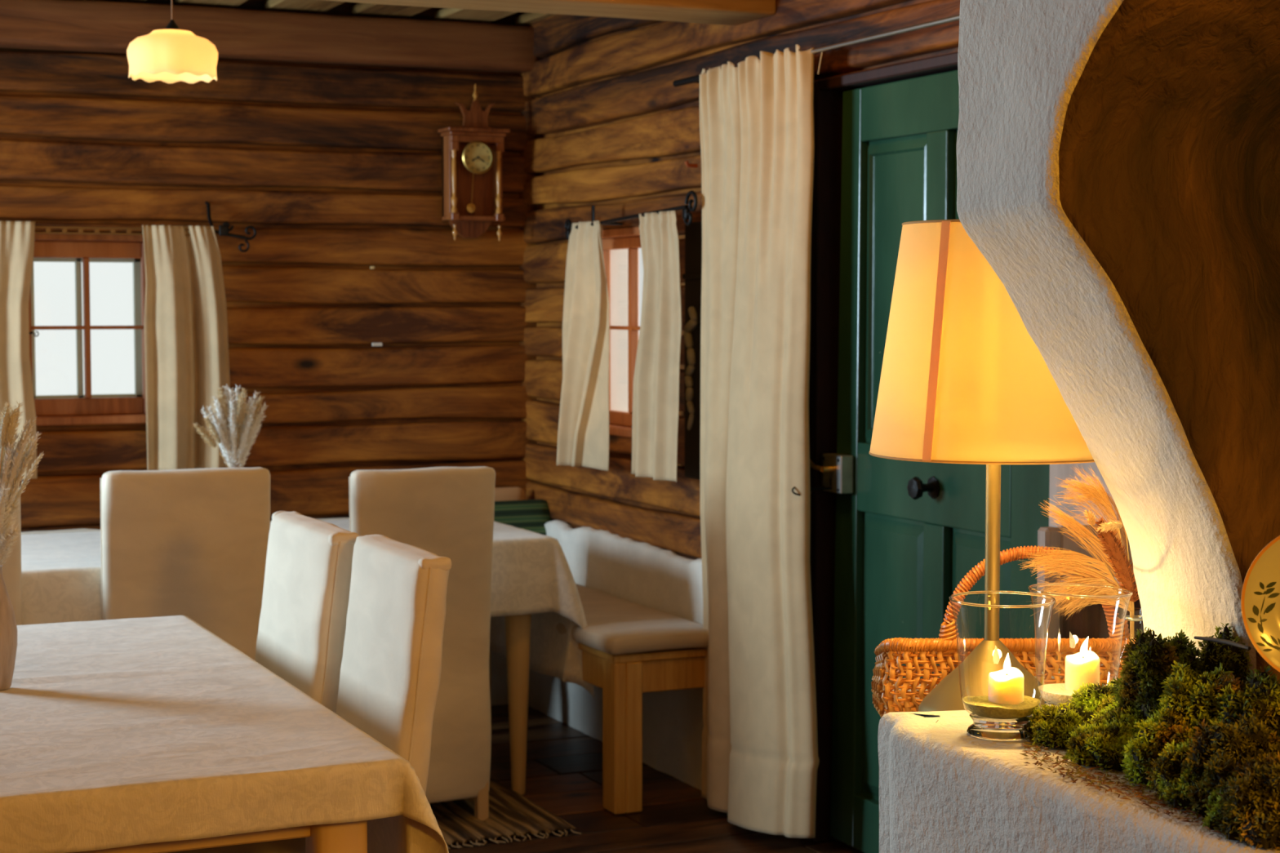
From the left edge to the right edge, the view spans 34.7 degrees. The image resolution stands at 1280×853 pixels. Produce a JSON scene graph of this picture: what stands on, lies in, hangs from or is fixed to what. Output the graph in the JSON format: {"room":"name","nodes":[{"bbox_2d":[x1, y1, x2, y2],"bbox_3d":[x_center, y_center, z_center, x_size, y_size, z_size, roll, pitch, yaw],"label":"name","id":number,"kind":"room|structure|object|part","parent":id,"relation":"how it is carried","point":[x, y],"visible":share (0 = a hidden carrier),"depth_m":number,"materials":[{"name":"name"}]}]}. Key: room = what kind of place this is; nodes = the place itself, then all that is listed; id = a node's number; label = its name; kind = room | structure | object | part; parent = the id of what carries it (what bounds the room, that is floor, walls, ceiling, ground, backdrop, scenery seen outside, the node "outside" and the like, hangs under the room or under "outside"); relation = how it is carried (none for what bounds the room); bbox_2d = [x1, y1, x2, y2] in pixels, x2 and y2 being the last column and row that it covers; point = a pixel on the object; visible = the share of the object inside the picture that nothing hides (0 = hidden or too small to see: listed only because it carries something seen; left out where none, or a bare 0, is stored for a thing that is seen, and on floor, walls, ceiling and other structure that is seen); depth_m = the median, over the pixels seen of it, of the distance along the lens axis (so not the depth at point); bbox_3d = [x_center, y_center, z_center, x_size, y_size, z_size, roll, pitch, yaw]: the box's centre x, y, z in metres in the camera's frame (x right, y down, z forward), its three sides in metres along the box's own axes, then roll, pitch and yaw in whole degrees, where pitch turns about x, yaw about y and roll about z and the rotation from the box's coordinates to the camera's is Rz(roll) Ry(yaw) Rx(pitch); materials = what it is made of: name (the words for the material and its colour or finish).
{"room":"rustic restaurant dining room","nodes":[
{"label":"rustic restaurant dining room","id":0,"kind":"room"},
{"bbox_2d":[0,0,537,706],"bbox_3d":[-2.211,-0.174,6.533,4.130,2.510,0.218,-2,4,-24],"label":"wall","id":1,"kind":"structure","parent":0,"point":[336,170],"depth_m":6.95,"materials":[{"name":"wood"}]},
{"bbox_2d":[28,231,146,426],"bbox_3d":[-1.825,-0.322,6.714,0.460,0.625,0.201,-2,4,-24],"label":"window","id":2,"kind":"structure","parent":1,"relation":"in","point":[87,408],"depth_m":6.70,"materials":[{"name":"red wood"}]},
{"bbox_2d":[34,200,256,252],"bbox_3d":[-1.753,-0.650,6.587,1.028,0.171,0.107,-2,4,-24],"label":"curtain rod","id":3,"kind":"object","parent":1,"relation":"attached to","point":[224,229],"visible":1,"depth_m":6.61,"materials":[{"name":"brown metal"}]},
{"bbox_2d":[0,221,36,479],"bbox_3d":[-2.049,-0.237,6.415,0.311,0.814,0.042,-1,4,-22],"label":"window curtain","id":4,"kind":"object","parent":3,"relation":"hanging from","point":[16,237],"visible":0.73,"depth_m":6.45,"materials":[{"name":"fabric"}]},
{"bbox_2d":[142,225,230,470],"bbox_3d":[-1.482,-0.256,6.688,0.276,0.798,0.098,-2,4,-24],"label":"window curtain","id":5,"kind":"object","parent":3,"relation":"hanging from","point":[186,347],"visible":0.87,"depth_m":6.67,"materials":[{"name":"fabric"}]},
{"bbox_2d":[0,0,538,73],"bbox_3d":[-2.216,-1.273,6.370,4.040,0.156,0.163,-2,4,-24],"label":"ceiling beam","id":6,"kind":"structure","parent":1,"relation":"attached to","point":[92,26],"depth_m":6.76,"materials":[{"name":"brown wood"}]},
{"bbox_2d":[372,342,382,346],"bbox_3d":[-0.903,-0.282,7.031,0.036,0.012,0.004,-2,4,-24],"label":"tag","id":7,"kind":"object","parent":1,"relation":"attached to","point":[373,344],"visible":1,"depth_m":7.03,"materials":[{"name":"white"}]},
{"bbox_2d":[437,83,510,240],"bbox_3d":[-0.573,-0.912,7.072,0.225,0.541,0.120,-2,4,-24],"label":"wall clock","id":8,"kind":"object","parent":1,"relation":"attached to","point":[472,151],"visible":1,"depth_m":7.06,"materials":[{"name":"brown wood"}]},
{"bbox_2d":[441,215,505,221],"bbox_3d":[-0.576,-0.721,7.090,0.197,0.015,0.105,-2,4,-24],"label":"shelf","id":9,"kind":"object","parent":8,"relation":"attached to","point":[449,218],"depth_m":7.05,"materials":[{"name":"brown wood"}]},
{"bbox_3d":[-0.573,-0.989,7.067,0.225,0.078,0.120,-2,4,-24],"label":"cornice","id":10,"kind":"part","parent":8,"relation":"part of","materials":[{"name":"brown wood"}]},
{"bbox_2d":[99,0,557,26],"bbox_3d":[-0.463,-1.183,2.612,4.330,0.090,8.660,-2,4,-24],"label":"ceiling","id":11,"kind":"structure","parent":0,"point":[362,9],"depth_m":6.82,"materials":[{"name":"brown wood"}]},
{"bbox_2d":[126,0,217,83],"bbox_3d":[-1.262,-1.124,5.520,0.240,0.372,0.240,-2,4,-24],"label":"pendant lamp","id":12,"kind":"object","parent":11,"relation":"hanging from","point":[170,55],"visible":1,"depth_m":5.44,"materials":[{"name":"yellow glass"}]},
{"bbox_3d":[-1.262,-1.003,5.527,0.240,0.130,0.240,-2,4,-24],"label":"lamp shade","id":13,"kind":"part","parent":12,"relation":"part of","materials":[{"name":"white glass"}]},
{"bbox_3d":[-1.262,-1.201,5.515,0.005,0.219,0.004,-2,4,-24],"label":"cord","id":14,"kind":"part","parent":12,"relation":"part of","materials":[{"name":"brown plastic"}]},
{"bbox_2d":[447,704,863,852],"bbox_3d":[-0.501,1.302,2.770,4.492,0.090,8.510,-2,4,-24],"label":"floor","id":15,"kind":"structure","parent":0,"point":[564,770],"depth_m":5.74,"materials":[{"name":"brown wood"}]},
{"bbox_2d":[2,485,22,625],"bbox_3d":[-1.812,0.619,5.190,0.466,0.987,0.509,-2,4,-24],"label":"dining chair","id":16,"kind":"object","parent":15,"relation":"on","point":[11,569],"visible":0.11,"depth_m":5.03,"materials":[{"name":"beige fabric"}]},
{"bbox_2d":[70,820,367,852],"bbox_3d":[-1.071,0.836,3.537,0.885,0.750,1.525,-2,4,-24],"label":"dining table","id":17,"kind":"object","parent":15,"relation":"on","point":[350,837],"visible":0.04,"depth_m":3.00,"materials":[{"name":"brown wood"}]},
{"bbox_2d":[0,615,448,852],"bbox_3d":[-1.073,0.606,3.550,1.105,0.310,1.676,-2,4,-24],"label":"tablecloth","id":18,"kind":"object","parent":17,"relation":"on","point":[132,731],"visible":0.96,"depth_m":3.07,"materials":[{"name":"fabric"}]},
{"bbox_2d":[0,564,17,690],"bbox_3d":[-1.113,0.347,3.536,0.072,0.213,0.072,-2,4,-24],"label":"bud vase","id":19,"kind":"object","parent":18,"relation":"on","point":[8,628],"visible":1,"depth_m":3.52,"materials":[{"name":"beige ceramic"}]},
{"bbox_2d":[0,401,43,567],"bbox_3d":[-1.088,0.113,3.517,0.126,0.323,0.096,0,3,-6],"label":"bouquet","id":20,"kind":"object","parent":19,"relation":"in","point":[13,464],"visible":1,"depth_m":3.50,"materials":[{"name":"beige plant"}]},
{"bbox_3d":[-1.099,0.142,3.511,0.039,0.265,0.002,3,4,40],"label":"stem","id":21,"kind":"part","parent":20,"relation":"part of","materials":[{"name":"beige plant"}]},
{"bbox_3d":[-0.453,0.879,3.064,0.084,0.720,0.084,-2,4,-24],"label":"leg","id":22,"kind":"part","parent":17,"relation":"part of","materials":[{"name":"brown wood"}]},
{"bbox_2d":[254,511,359,713],"bbox_3d":[-0.878,0.688,4.064,0.556,0.984,0.506,-2,4,-24],"label":"dining chair","id":23,"kind":"object","parent":15,"relation":"on","point":[302,624],"visible":0.41,"depth_m":4.00,"materials":[{"name":"beige fabric"}]},
{"bbox_2d":[167,534,451,852],"bbox_3d":[-0.651,0.712,3.646,0.555,0.984,0.446,-2,4,-24],"label":"dining chair","id":24,"kind":"object","parent":15,"relation":"on","point":[391,668],"visible":0.59,"depth_m":3.58,"materials":[{"name":"beige fabric"}]},
{"bbox_3d":[-0.701,0.745,3.625,0.400,0.078,0.400,-2,4,-24],"label":"seat","id":25,"kind":"part","parent":24,"relation":"part of","materials":[{"name":"beige fabric"}]},
{"bbox_3d":[-0.464,0.672,3.729,0.143,0.914,0.400,-2,4,-24],"label":"backrest","id":26,"kind":"part","parent":24,"relation":"part of","materials":[{"name":"beige fabric"}]},
{"bbox_2d":[429,777,581,849],"bbox_3d":[-0.977,1.088,5.478,1.505,0.018,0.662,-2,4,-24],"label":"rag rug","id":27,"kind":"object","parent":15,"relation":"on","point":[510,813],"visible":0.27,"depth_m":5.59,"materials":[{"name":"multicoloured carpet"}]},
{"bbox_2d":[100,466,270,660],"bbox_3d":[-1.245,0.596,5.444,0.471,1.002,0.513,-2,4,-24],"label":"dining chair","id":28,"kind":"object","parent":27,"relation":"on","point":[191,543],"visible":0.26,"depth_m":5.20,"materials":[{"name":"beige fabric"}]},
{"bbox_2d":[348,466,495,821],"bbox_3d":[-0.670,0.590,5.700,0.431,0.984,0.523,-2,4,-24],"label":"dining chair","id":29,"kind":"object","parent":27,"relation":"on","point":[448,512],"visible":0.45,"depth_m":5.52,"materials":[{"name":"beige fabric"}]},
{"bbox_3d":[-0.435,0.873,5.611,0.032,0.430,0.032,-2,4,-24],"label":"leg","id":30,"kind":"part","parent":29,"relation":"part of","materials":[{"name":"brown wood"}]},
{"bbox_2d":[504,613,531,795],"bbox_3d":[-0.708,0.685,6.066,0.680,0.750,0.700,-2,4,-24],"label":"table leg","id":31,"kind":"object","parent":27,"relation":"on","point":[517,628],"visible":0.13,"depth_m":5.91,"materials":[{"name":"brown wood"}]},
{"bbox_2d":[270,520,595,699],"bbox_3d":[-0.667,0.540,6.067,0.827,0.473,0.835,-2,4,-24],"label":"tablecloth","id":32,"kind":"object","parent":31,"relation":"on","point":[531,574],"visible":0.31,"depth_m":5.85,"materials":[{"name":"fabric"}]},
{"bbox_2d":[488,642,706,814],"bbox_3d":[-1.782,0.854,5.786,3.685,0.447,1.600,-2,4,-24],"label":"bench","id":33,"kind":"object","parent":15,"relation":"on","point":[623,679],"visible":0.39,"depth_m":5.72,"materials":[{"name":"brown wood"}]},
{"bbox_3d":[-0.529,0.806,6.771,0.060,0.425,0.060,-2,4,-24],"label":"leg","id":34,"kind":"part","parent":33,"relation":"part of","materials":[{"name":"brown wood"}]},
{"bbox_3d":[-1.846,0.710,5.563,3.390,0.090,1.162,-2,4,-24],"label":"rail","id":35,"kind":"part","parent":33,"relation":"part of","materials":[{"name":"brown wood"}]},
{"bbox_3d":[-0.049,0.867,5.744,0.085,0.425,0.090,-2,4,-24],"label":"leg","id":36,"kind":"part","parent":33,"relation":"part of","materials":[{"name":"brown wood"}]},
{"bbox_2d":[555,583,708,655],"bbox_3d":[-0.165,0.572,6.268,0.360,0.059,1.210,-2,4,-24],"label":"pad","id":37,"kind":"object","parent":33,"relation":"on","point":[615,626],"visible":0.56,"depth_m":5.83,"materials":[{"name":"beige fabric"}]},
{"bbox_3d":[0.092,0.698,5.773,0.275,0.090,0.024,-2,4,-24],"label":"rail","id":38,"kind":"part","parent":33,"relation":"part of","materials":[{"name":"brown wood"}]},
{"bbox_3d":[-2.114,0.575,6.279,3.160,0.052,0.380,-2,4,-24],"label":"pad","id":39,"kind":"object","parent":33,"relation":"on","visible":0},
{"bbox_2d":[494,487,525,501],"bbox_3d":[-0.572,0.351,7.131,0.380,0.269,0.074,-2,4,-24],"label":"cushion","id":40,"kind":"object","parent":39,"relation":"on","point":[501,494],"visible":0.04,"depth_m":7.17,"materials":[{"name":"brown fabric"}]},
{"bbox_2d":[493,499,551,535],"bbox_3d":[-0.495,0.377,7.014,0.433,0.241,0.141,-2,4,-27],"label":"cushion","id":41,"kind":"object","parent":39,"relation":"on","point":[531,515],"visible":0.2,"depth_m":7.04,"materials":[{"name":"green fabric"}]},
{"bbox_2d":[877,0,1279,852],"bbox_3d":[1.319,0.091,1.748,1.292,2.450,3.297,-2,4,-24],"label":"fireplace","id":42,"kind":"object","parent":15,"relation":"on","point":[1118,161],"visible":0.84,"depth_m":2.23,"materials":[{"name":"white paint"}]},
{"bbox_2d":[868,219,1094,711],"bbox_3d":[0.468,0.075,2.710,0.328,0.687,0.328,-2,4,-24],"label":"table lamp","id":43,"kind":"object","parent":42,"relation":"on","point":[963,380],"visible":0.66,"depth_m":2.58,"materials":[{"name":"beige fabric"}]},
{"bbox_3d":[0.468,-0.115,2.698,0.326,0.304,0.326,-2,4,-24],"label":"lamp shade","id":44,"kind":"part","parent":43,"relation":"part of","materials":[{"name":"yellow fabric"}]},
{"bbox_2d":[949,591,1055,741],"bbox_3d":[0.427,0.283,2.414,0.124,0.162,0.124,-2,4,-24],"label":"glass","id":45,"kind":"object","parent":42,"relation":"on","point":[984,728],"visible":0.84,"depth_m":2.39,"materials":[{"name":"clear glass"}]},
{"bbox_2d":[962,694,1039,719],"bbox_3d":[0.427,0.330,2.417,0.091,0.020,0.091,-2,4,-24],"label":"dish","id":46,"kind":"object","parent":45,"relation":"in","point":[980,706],"visible":0.87,"depth_m":2.38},
{"bbox_2d":[988,653,1023,704],"bbox_3d":[0.432,0.297,2.413,0.041,0.061,0.041,-2,4,-24],"label":"pillar candle","id":47,"kind":"object","parent":46,"relation":"on","point":[1006,686],"visible":0.96,"depth_m":2.40,"materials":[{"name":"beige wax"}]},
{"bbox_2d":[871,545,1136,717],"bbox_3d":[0.544,0.285,2.882,0.429,0.245,0.158,0,3,0],"label":"wicker basket","id":48,"kind":"object","parent":42,"relation":"on","point":[889,653],"visible":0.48,"depth_m":2.81,"materials":[{"name":"wicker"}]},
{"bbox_3d":[0.544,0.244,2.842,0.255,0.158,0.023,0,3,0],"label":"handle","id":49,"kind":"part","parent":48,"relation":"part of","materials":[{"name":"wicker"}]},
{"bbox_2d":[1024,715,1031,733],"bbox_3d":[0.468,0.354,2.416,0.058,0.030,0.059,-2,4,-24],"label":"clump","id":50,"kind":"object","parent":42,"relation":"on","point":[1028,726],"visible":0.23,"depth_m":2.40,"materials":[{"name":"green plant"}]},
{"bbox_2d":[1026,702,1098,749],"bbox_3d":[0.491,0.346,2.366,0.088,0.055,0.088,-2,4,-24],"label":"clump","id":51,"kind":"object","parent":42,"relation":"on","point":[1051,726],"visible":0.8,"depth_m":2.35,"materials":[{"name":"green plant"}]},
{"bbox_2d":[1028,582,1132,706],"bbox_3d":[0.534,0.278,2.488,0.124,0.166,0.124,-2,4,-24],"label":"glass","id":52,"kind":"object","parent":42,"relation":"on","point":[1047,702],"visible":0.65,"depth_m":2.48,"materials":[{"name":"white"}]},
{"bbox_2d":[1038,683,1077,705],"bbox_3d":[0.530,0.327,2.489,0.091,0.020,0.091,-2,4,-24],"label":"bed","id":53,"kind":"object","parent":52,"relation":"in","point":[1054,693],"visible":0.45,"depth_m":2.47,"materials":[{"name":"beige"}]},
{"bbox_2d":[1065,636,1099,691],"bbox_3d":[0.537,0.289,2.483,0.041,0.069,0.041,-2,4,-24],"label":"pillar candle","id":54,"kind":"object","parent":53,"relation":"on","point":[1083,666],"visible":0.87,"depth_m":2.47,"materials":[{"name":"beige wax"}]},
{"bbox_2d":[1066,679,1116,714],"bbox_3d":[0.556,0.334,2.437,0.091,0.067,0.093,-2,4,-24],"label":"clump","id":55,"kind":"object","parent":42,"relation":"on","point":[1091,696],"visible":0.27,"depth_m":2.42,"materials":[{"name":"green plant"}]},
{"bbox_2d":[1061,715,1135,773],"bbox_3d":[0.523,0.349,2.268,0.103,0.056,0.108,-2,4,-24],"label":"clump","id":56,"kind":"object","parent":42,"relation":"on","point":[1091,744],"visible":0.66,"depth_m":2.25,"materials":[{"name":"green plant"}]},
{"bbox_2d":[1093,695,1115,715],"bbox_3d":[0.563,0.339,2.356,0.077,0.065,0.077,3,5,41],"label":"clump","id":57,"kind":"object","parent":42,"relation":"on","point":[1104,703],"visible":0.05,"depth_m":2.36,"materials":[{"name":"green plant"}]},
{"bbox_2d":[955,0,1256,678],"bbox_3d":[1.185,-0.126,2.032,1.290,1.050,1.356,-2,4,-24],"label":"hood","id":58,"kind":"object","parent":42,"relation":"attached to","point":[1106,149],"depth_m":2.22,"materials":[{"name":"white paint"}]},
{"bbox_2d":[1083,697,1144,742],"bbox_3d":[0.554,0.342,2.289,0.120,0.066,0.120,-2,4,-24],"label":"clump","id":59,"kind":"object","parent":42,"relation":"on","point":[1110,713],"visible":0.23,"depth_m":2.27,"materials":[{"name":"green plant"}]},
{"bbox_2d":[1112,608,1142,679],"bbox_3d":[0.642,0.329,2.664,0.052,0.184,0.052,-2,4,-24],"label":"glass bottle","id":60,"kind":"object","parent":42,"relation":"on","point":[1136,618],"visible":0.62,"depth_m":2.65,"materials":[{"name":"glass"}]},
{"bbox_2d":[1018,464,1138,642],"bbox_3d":[0.574,0.202,2.686,0.159,0.317,0.102,0,3,3],"label":"dried pampas grass","id":61,"kind":"object","parent":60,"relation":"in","point":[1119,562],"depth_m":2.68,"materials":[{"name":"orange plant"}]},
{"bbox_3d":[0.625,0.280,2.670,0.040,0.163,0.007,1,4,21],"label":"stem","id":62,"kind":"part","parent":61,"relation":"part of","materials":[{"name":"beige plant"}]},
{"bbox_3d":[0.626,0.270,2.672,0.042,0.183,0.006,2,4,31],"label":"stem","id":63,"kind":"part","parent":61,"relation":"part of","materials":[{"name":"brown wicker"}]},
{"bbox_3d":[0.630,0.284,2.668,0.030,0.156,0.007,1,4,23],"label":"stem","id":64,"kind":"part","parent":61,"relation":"part of","materials":[{"name":"beige plant"}]},
{"bbox_3d":[0.635,0.244,2.674,0.004,0.235,0.036,-2,4,-24],"label":"stem","id":65,"kind":"part","parent":61,"relation":"part of","materials":[{"name":"beige plant"}]},
{"bbox_3d":[0.640,0.251,2.673,0.004,0.221,0.030,0,3,-8],"label":"stem","id":66,"kind":"part","parent":61,"relation":"part of","materials":[{"name":"beige plant"}]},
{"bbox_2d":[1019,736,1275,849],"bbox_3d":[0.518,0.376,2.162,0.119,0.004,0.548,-2,4,-24],"label":"crumbs","id":67,"kind":"object","parent":42,"relation":"on","point":[1037,748],"visible":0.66,"depth_m":2.16,"materials":[{"name":"brown plant"}]},
{"bbox_2d":[1119,709,1195,793],"bbox_3d":[0.570,0.344,2.166,0.116,0.080,0.125,0,3,5],"label":"clump","id":68,"kind":"object","parent":42,"relation":"on","point":[1149,740],"visible":0.47,"depth_m":2.15,"materials":[{"name":"green plant"}]},
{"bbox_2d":[1108,626,1208,721],"bbox_3d":[0.589,0.300,2.301,0.123,0.153,0.122,-2,4,-24],"label":"clump","id":69,"kind":"object","parent":42,"relation":"on","point":[1148,661],"visible":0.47,"depth_m":2.28,"materials":[{"name":"green plant"}]},
{"bbox_2d":[1148,737,1201,813],"bbox_3d":[0.575,0.355,2.082,0.110,0.070,0.118,-2,4,-24],"label":"clump","id":70,"kind":"object","parent":42,"relation":"on","point":[1173,786],"visible":0.44,"depth_m":2.07,"materials":[{"name":"green plant"}]},
{"bbox_2d":[1148,660,1241,742],"bbox_3d":[0.603,0.317,2.178,0.127,0.135,0.128,-1,4,-13],"label":"clump","id":71,"kind":"object","parent":42,"relation":"on","point":[1187,698],"visible":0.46,"depth_m":2.16,"materials":[{"name":"green plant"}]},
{"bbox_2d":[1201,784,1228,831],"bbox_3d":[0.579,0.369,1.979,0.069,0.050,0.068,1,4,15],"label":"clump","id":72,"kind":"object","parent":42,"relation":"on","point":[1214,809],"visible":0.3,"depth_m":1.98,"materials":[{"name":"green plant"}]},
{"bbox_2d":[1197,622,1253,687],"bbox_3d":[0.651,0.296,2.285,0.074,0.151,0.084,2,4,27],"label":"clump","id":73,"kind":"object","parent":42,"relation":"on","point":[1231,658],"visible":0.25,"depth_m":2.27,"materials":[{"name":"green plant"}]},
{"bbox_2d":[1193,635,1251,650],"bbox_3d":[0.632,0.235,2.221,0.005,0.012,0.127,-1,3,-10],"label":"twig","id":74,"kind":"object","parent":73,"relation":"on","point":[1204,638],"visible":1,"depth_m":2.21,"materials":[{"name":"brown"}]},
{"bbox_2d":[1181,714,1279,820],"bbox_3d":[0.602,0.339,2.043,0.124,0.101,0.127,2,4,30],"label":"clump","id":75,"kind":"object","parent":42,"relation":"on","point":[1216,752],"visible":0.65,"depth_m":2.03,"materials":[{"name":"green plant"}]},
{"bbox_2d":[1208,665,1279,739],"bbox_3d":[0.640,0.317,2.124,0.123,0.137,0.127,1,4,17],"label":"clump","id":76,"kind":"object","parent":42,"relation":"on","point":[1260,700],"visible":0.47,"depth_m":2.10,"materials":[{"name":"green plant"}]},
{"bbox_2d":[1213,751,1279,850],"bbox_3d":[0.604,0.354,1.948,0.112,0.084,0.113,-2,4,-24],"label":"clump","id":77,"kind":"object","parent":42,"relation":"on","point":[1251,799],"visible":1,"depth_m":1.92,"materials":[{"name":"green plant"}]},
{"bbox_2d":[1240,535,1279,672],"bbox_3d":[0.693,0.179,2.064,0.166,0.166,0.024,1,4,18],"label":"plate","id":78,"kind":"object","parent":42,"relation":"on","point":[1260,591],"visible":1,"depth_m":2.08,"materials":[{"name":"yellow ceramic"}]},
{"bbox_2d":[1036,524,1143,661],"bbox_3d":[1.004,0.696,3.746,0.420,1.006,0.405,-2,4,-24],"label":"wooden chair","id":79,"kind":"object","parent":15,"relation":"on","point":[1090,621],"visible":0.17,"depth_m":3.83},
{"bbox_3d":[0.762,0.690,3.839,0.035,1.006,0.035,-2,4,-24],"label":"post","id":80,"kind":"part","parent":79,"relation":"part of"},
{"bbox_3d":[0.928,0.233,3.887,0.330,0.100,0.024,-2,4,-24],"label":"rail","id":81,"kind":"part","parent":79,"relation":"part of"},
{"bbox_3d":[0.927,0.436,3.900,0.330,0.266,0.018,-2,4,-24],"label":"panel","id":82,"kind":"part","parent":79,"relation":"part of","materials":[{"name":"brown wood"}]},
{"bbox_3d":[-1.836,0.721,5.468,1.730,0.750,0.820,-2,4,-24],"label":"dining table","id":83,"kind":"object","parent":15,"relation":"on","visible":0},
{"bbox_2d":[21,531,101,625],"bbox_3d":[-1.835,0.483,5.451,1.883,0.285,0.975,-2,4,-24],"label":"tablecloth","id":84,"kind":"object","parent":83,"relation":"on","point":[61,572],"visible":0.12,"depth_m":5.18,"materials":[{"name":"fabric"}]},
{"bbox_2d":[231,464,239,467],"bbox_3d":[-1.144,0.213,5.785,0.072,0.213,0.072,-2,4,-24],"label":"bud vase","id":85,"kind":"object","parent":84,"relation":"on","point":[233,465],"visible":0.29,"depth_m":5.77,"materials":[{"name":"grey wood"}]},
{"bbox_2d":[192,384,268,467],"bbox_3d":[-1.155,0.019,5.769,0.226,0.282,0.118,-2,4,-24],"label":"bouquet","id":86,"kind":"object","parent":85,"relation":"in","point":[236,425],"visible":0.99,"depth_m":5.75,"materials":[{"name":"beige plant"}]},
{"bbox_2d":[519,0,1136,790],"bbox_3d":[0.435,-0.117,5.586,0.215,2.510,4.010,-2,4,-24],"label":"wall","id":87,"kind":"structure","parent":0,"point":[608,119],"depth_m":6.43,"materials":[{"name":"wood"}]},
{"bbox_2d":[328,0,775,25],"bbox_3d":[-1.510,-1.167,4.794,4.020,0.204,0.256,-2,4,-24],"label":"ceiling beam","id":88,"kind":"structure","parent":87,"relation":"attached to","point":[727,12],"depth_m":5.43,"materials":[{"name":"brown wood"}]},
{"bbox_2d":[601,226,641,438],"bbox_3d":[-0.004,-0.303,6.564,0.209,0.665,0.570,-2,4,-24],"label":"window","id":89,"kind":"structure","parent":87,"relation":"in","point":[620,246],"depth_m":6.75,"materials":[{"name":"red wood"}]},
{"bbox_2d":[564,190,697,239],"bbox_3d":[-0.001,-0.636,6.206,0.112,0.113,0.969,-2,4,-24],"label":"curtain rod","id":90,"kind":"object","parent":87,"relation":"attached to","point":[686,215],"visible":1,"depth_m":5.98,"materials":[{"name":"black metal"}]},
{"bbox_2d":[556,220,609,471],"bbox_3d":[-0.193,-0.258,6.511,0.071,0.781,0.328,-2,4,-24],"label":"window curtain","id":91,"kind":"object","parent":90,"relation":"hanging from","point":[583,434],"visible":1,"depth_m":6.48,"materials":[{"name":"fabric"}]},
{"bbox_3d":[-0.046,-0.631,6.199,0.012,0.044,0.865,-2,4,-24],"label":"rod","id":92,"kind":"part","parent":90,"relation":"part of","materials":[{"name":"black metal"}]},
{"bbox_2d":[631,210,681,481],"bbox_3d":[0.047,-0.237,5.992,0.069,0.778,0.344,-2,4,-24],"label":"window curtain","id":93,"kind":"object","parent":90,"relation":"hanging from","point":[655,390],"visible":1,"depth_m":5.94,"materials":[{"name":"fabric"}]},
{"bbox_2d":[684,160,697,168],"bbox_3d":[0.147,-0.761,5.933,0.040,0.020,0.012,-2,4,-24],"label":"wall hook","id":94,"kind":"object","parent":87,"relation":"attached to","point":[687,164],"visible":1,"depth_m":5.93,"materials":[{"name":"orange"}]},
{"bbox_2d":[682,221,702,479],"bbox_3d":[0.180,-0.218,5.905,0.034,0.746,0.204,-2,4,-24],"label":"window shutter","id":95,"kind":"object","parent":87,"relation":"attached to","point":[692,276],"visible":0.44,"depth_m":5.93,"materials":[{"name":"black wood"}]},
{"bbox_2d":[683,306,697,430],"bbox_3d":[0.146,-0.167,5.888,0.028,0.358,0.067,-2,4,-24],"label":"garland","id":96,"kind":"object","parent":95,"relation":"hanging from","point":[692,323],"visible":1,"depth_m":5.88},
{"bbox_2d":[672,13,959,86],"bbox_3d":[0.591,-0.932,4.932,0.110,0.020,2.180,-2,4,-24],"label":"curtain rod","id":97,"kind":"object","parent":87,"relation":"attached to","point":[692,79],"visible":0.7,"depth_m":4.90,"materials":[{"name":"silver metal"}]},
{"bbox_2d":[699,44,819,838],"bbox_3d":[0.311,0.050,5.473,0.133,2.069,0.712,-1,4,-15],"label":"door curtain","id":98,"kind":"object","parent":97,"relation":"hanging from","point":[760,761],"visible":1,"depth_m":5.35,"materials":[{"name":"fabric"}]},
{"bbox_2d":[817,51,822,74],"bbox_3d":[0.453,-0.918,5.129,0.004,0.066,0.027,-2,4,-24],"label":"cord","id":99,"kind":"object","parent":97,"relation":"attached to","point":[821,51],"visible":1,"depth_m":5.13,"materials":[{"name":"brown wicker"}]},
{"bbox_3d":[0.716,-0.910,4.539,0.011,0.015,1.360,-2,4,-24],"label":"steel rod","id":100,"kind":"part","parent":97,"relation":"part of","materials":[{"name":"white metal"}]},
{"bbox_2d":[791,51,1133,852],"bbox_3d":[0.749,0.073,4.833,0.353,2.120,1.440,-2,4,-24],"label":"door","id":101,"kind":"structure","parent":87,"relation":"in","point":[891,541],"depth_m":5.17,"materials":[{"name":"green paint"}]},
{"bbox_3d":[0.462,0.100,5.260,0.038,0.032,0.076,-2,4,-33],"label":"handle","id":102,"kind":"part","parent":101,"relation":"part of","materials":[{"name":"gold metal"}]},
{"bbox_3d":[0.740,0.127,4.934,0.170,2.000,1.105,-2,4,-24],"label":"frame","id":103,"kind":"part","parent":101,"relation":"part of","materials":[{"name":"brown wood"}]},
{"bbox_3d":[0.631,0.590,5.109,0.014,0.735,0.321,-2,4,-24],"label":"panel","id":104,"kind":"part","parent":101,"relation":"part of","materials":[{"name":"green paint"}]},
{"bbox_3d":[0.634,-0.331,5.055,0.008,0.760,0.321,-2,4,-24],"label":"panel","id":105,"kind":"part","parent":101,"relation":"part of","materials":[{"name":"green paint"}]},
{"bbox_3d":[0.673,0.146,4.872,0.063,0.056,0.056,-2,4,-24],"label":"knob","id":106,"kind":"part","parent":101,"relation":"part of","materials":[{"name":"black metal"}]},
{"bbox_3d":[0.794,-0.310,4.702,0.008,0.760,0.274,-2,4,-24],"label":"panel","id":107,"kind":"part","parent":101,"relation":"part of","materials":[{"name":"green paint"}]},
{"bbox_3d":[0.791,0.611,4.756,0.014,0.735,0.274,-2,4,-24],"label":"panel","id":108,"kind":"part","parent":101,"relation":"part of","materials":[{"name":"green paint"}]},
{"bbox_3d":[0.961,0.105,4.292,0.055,2.120,0.278,-2,4,-24],"label":"casing","id":109,"kind":"part","parent":101,"relation":"part of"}
]}

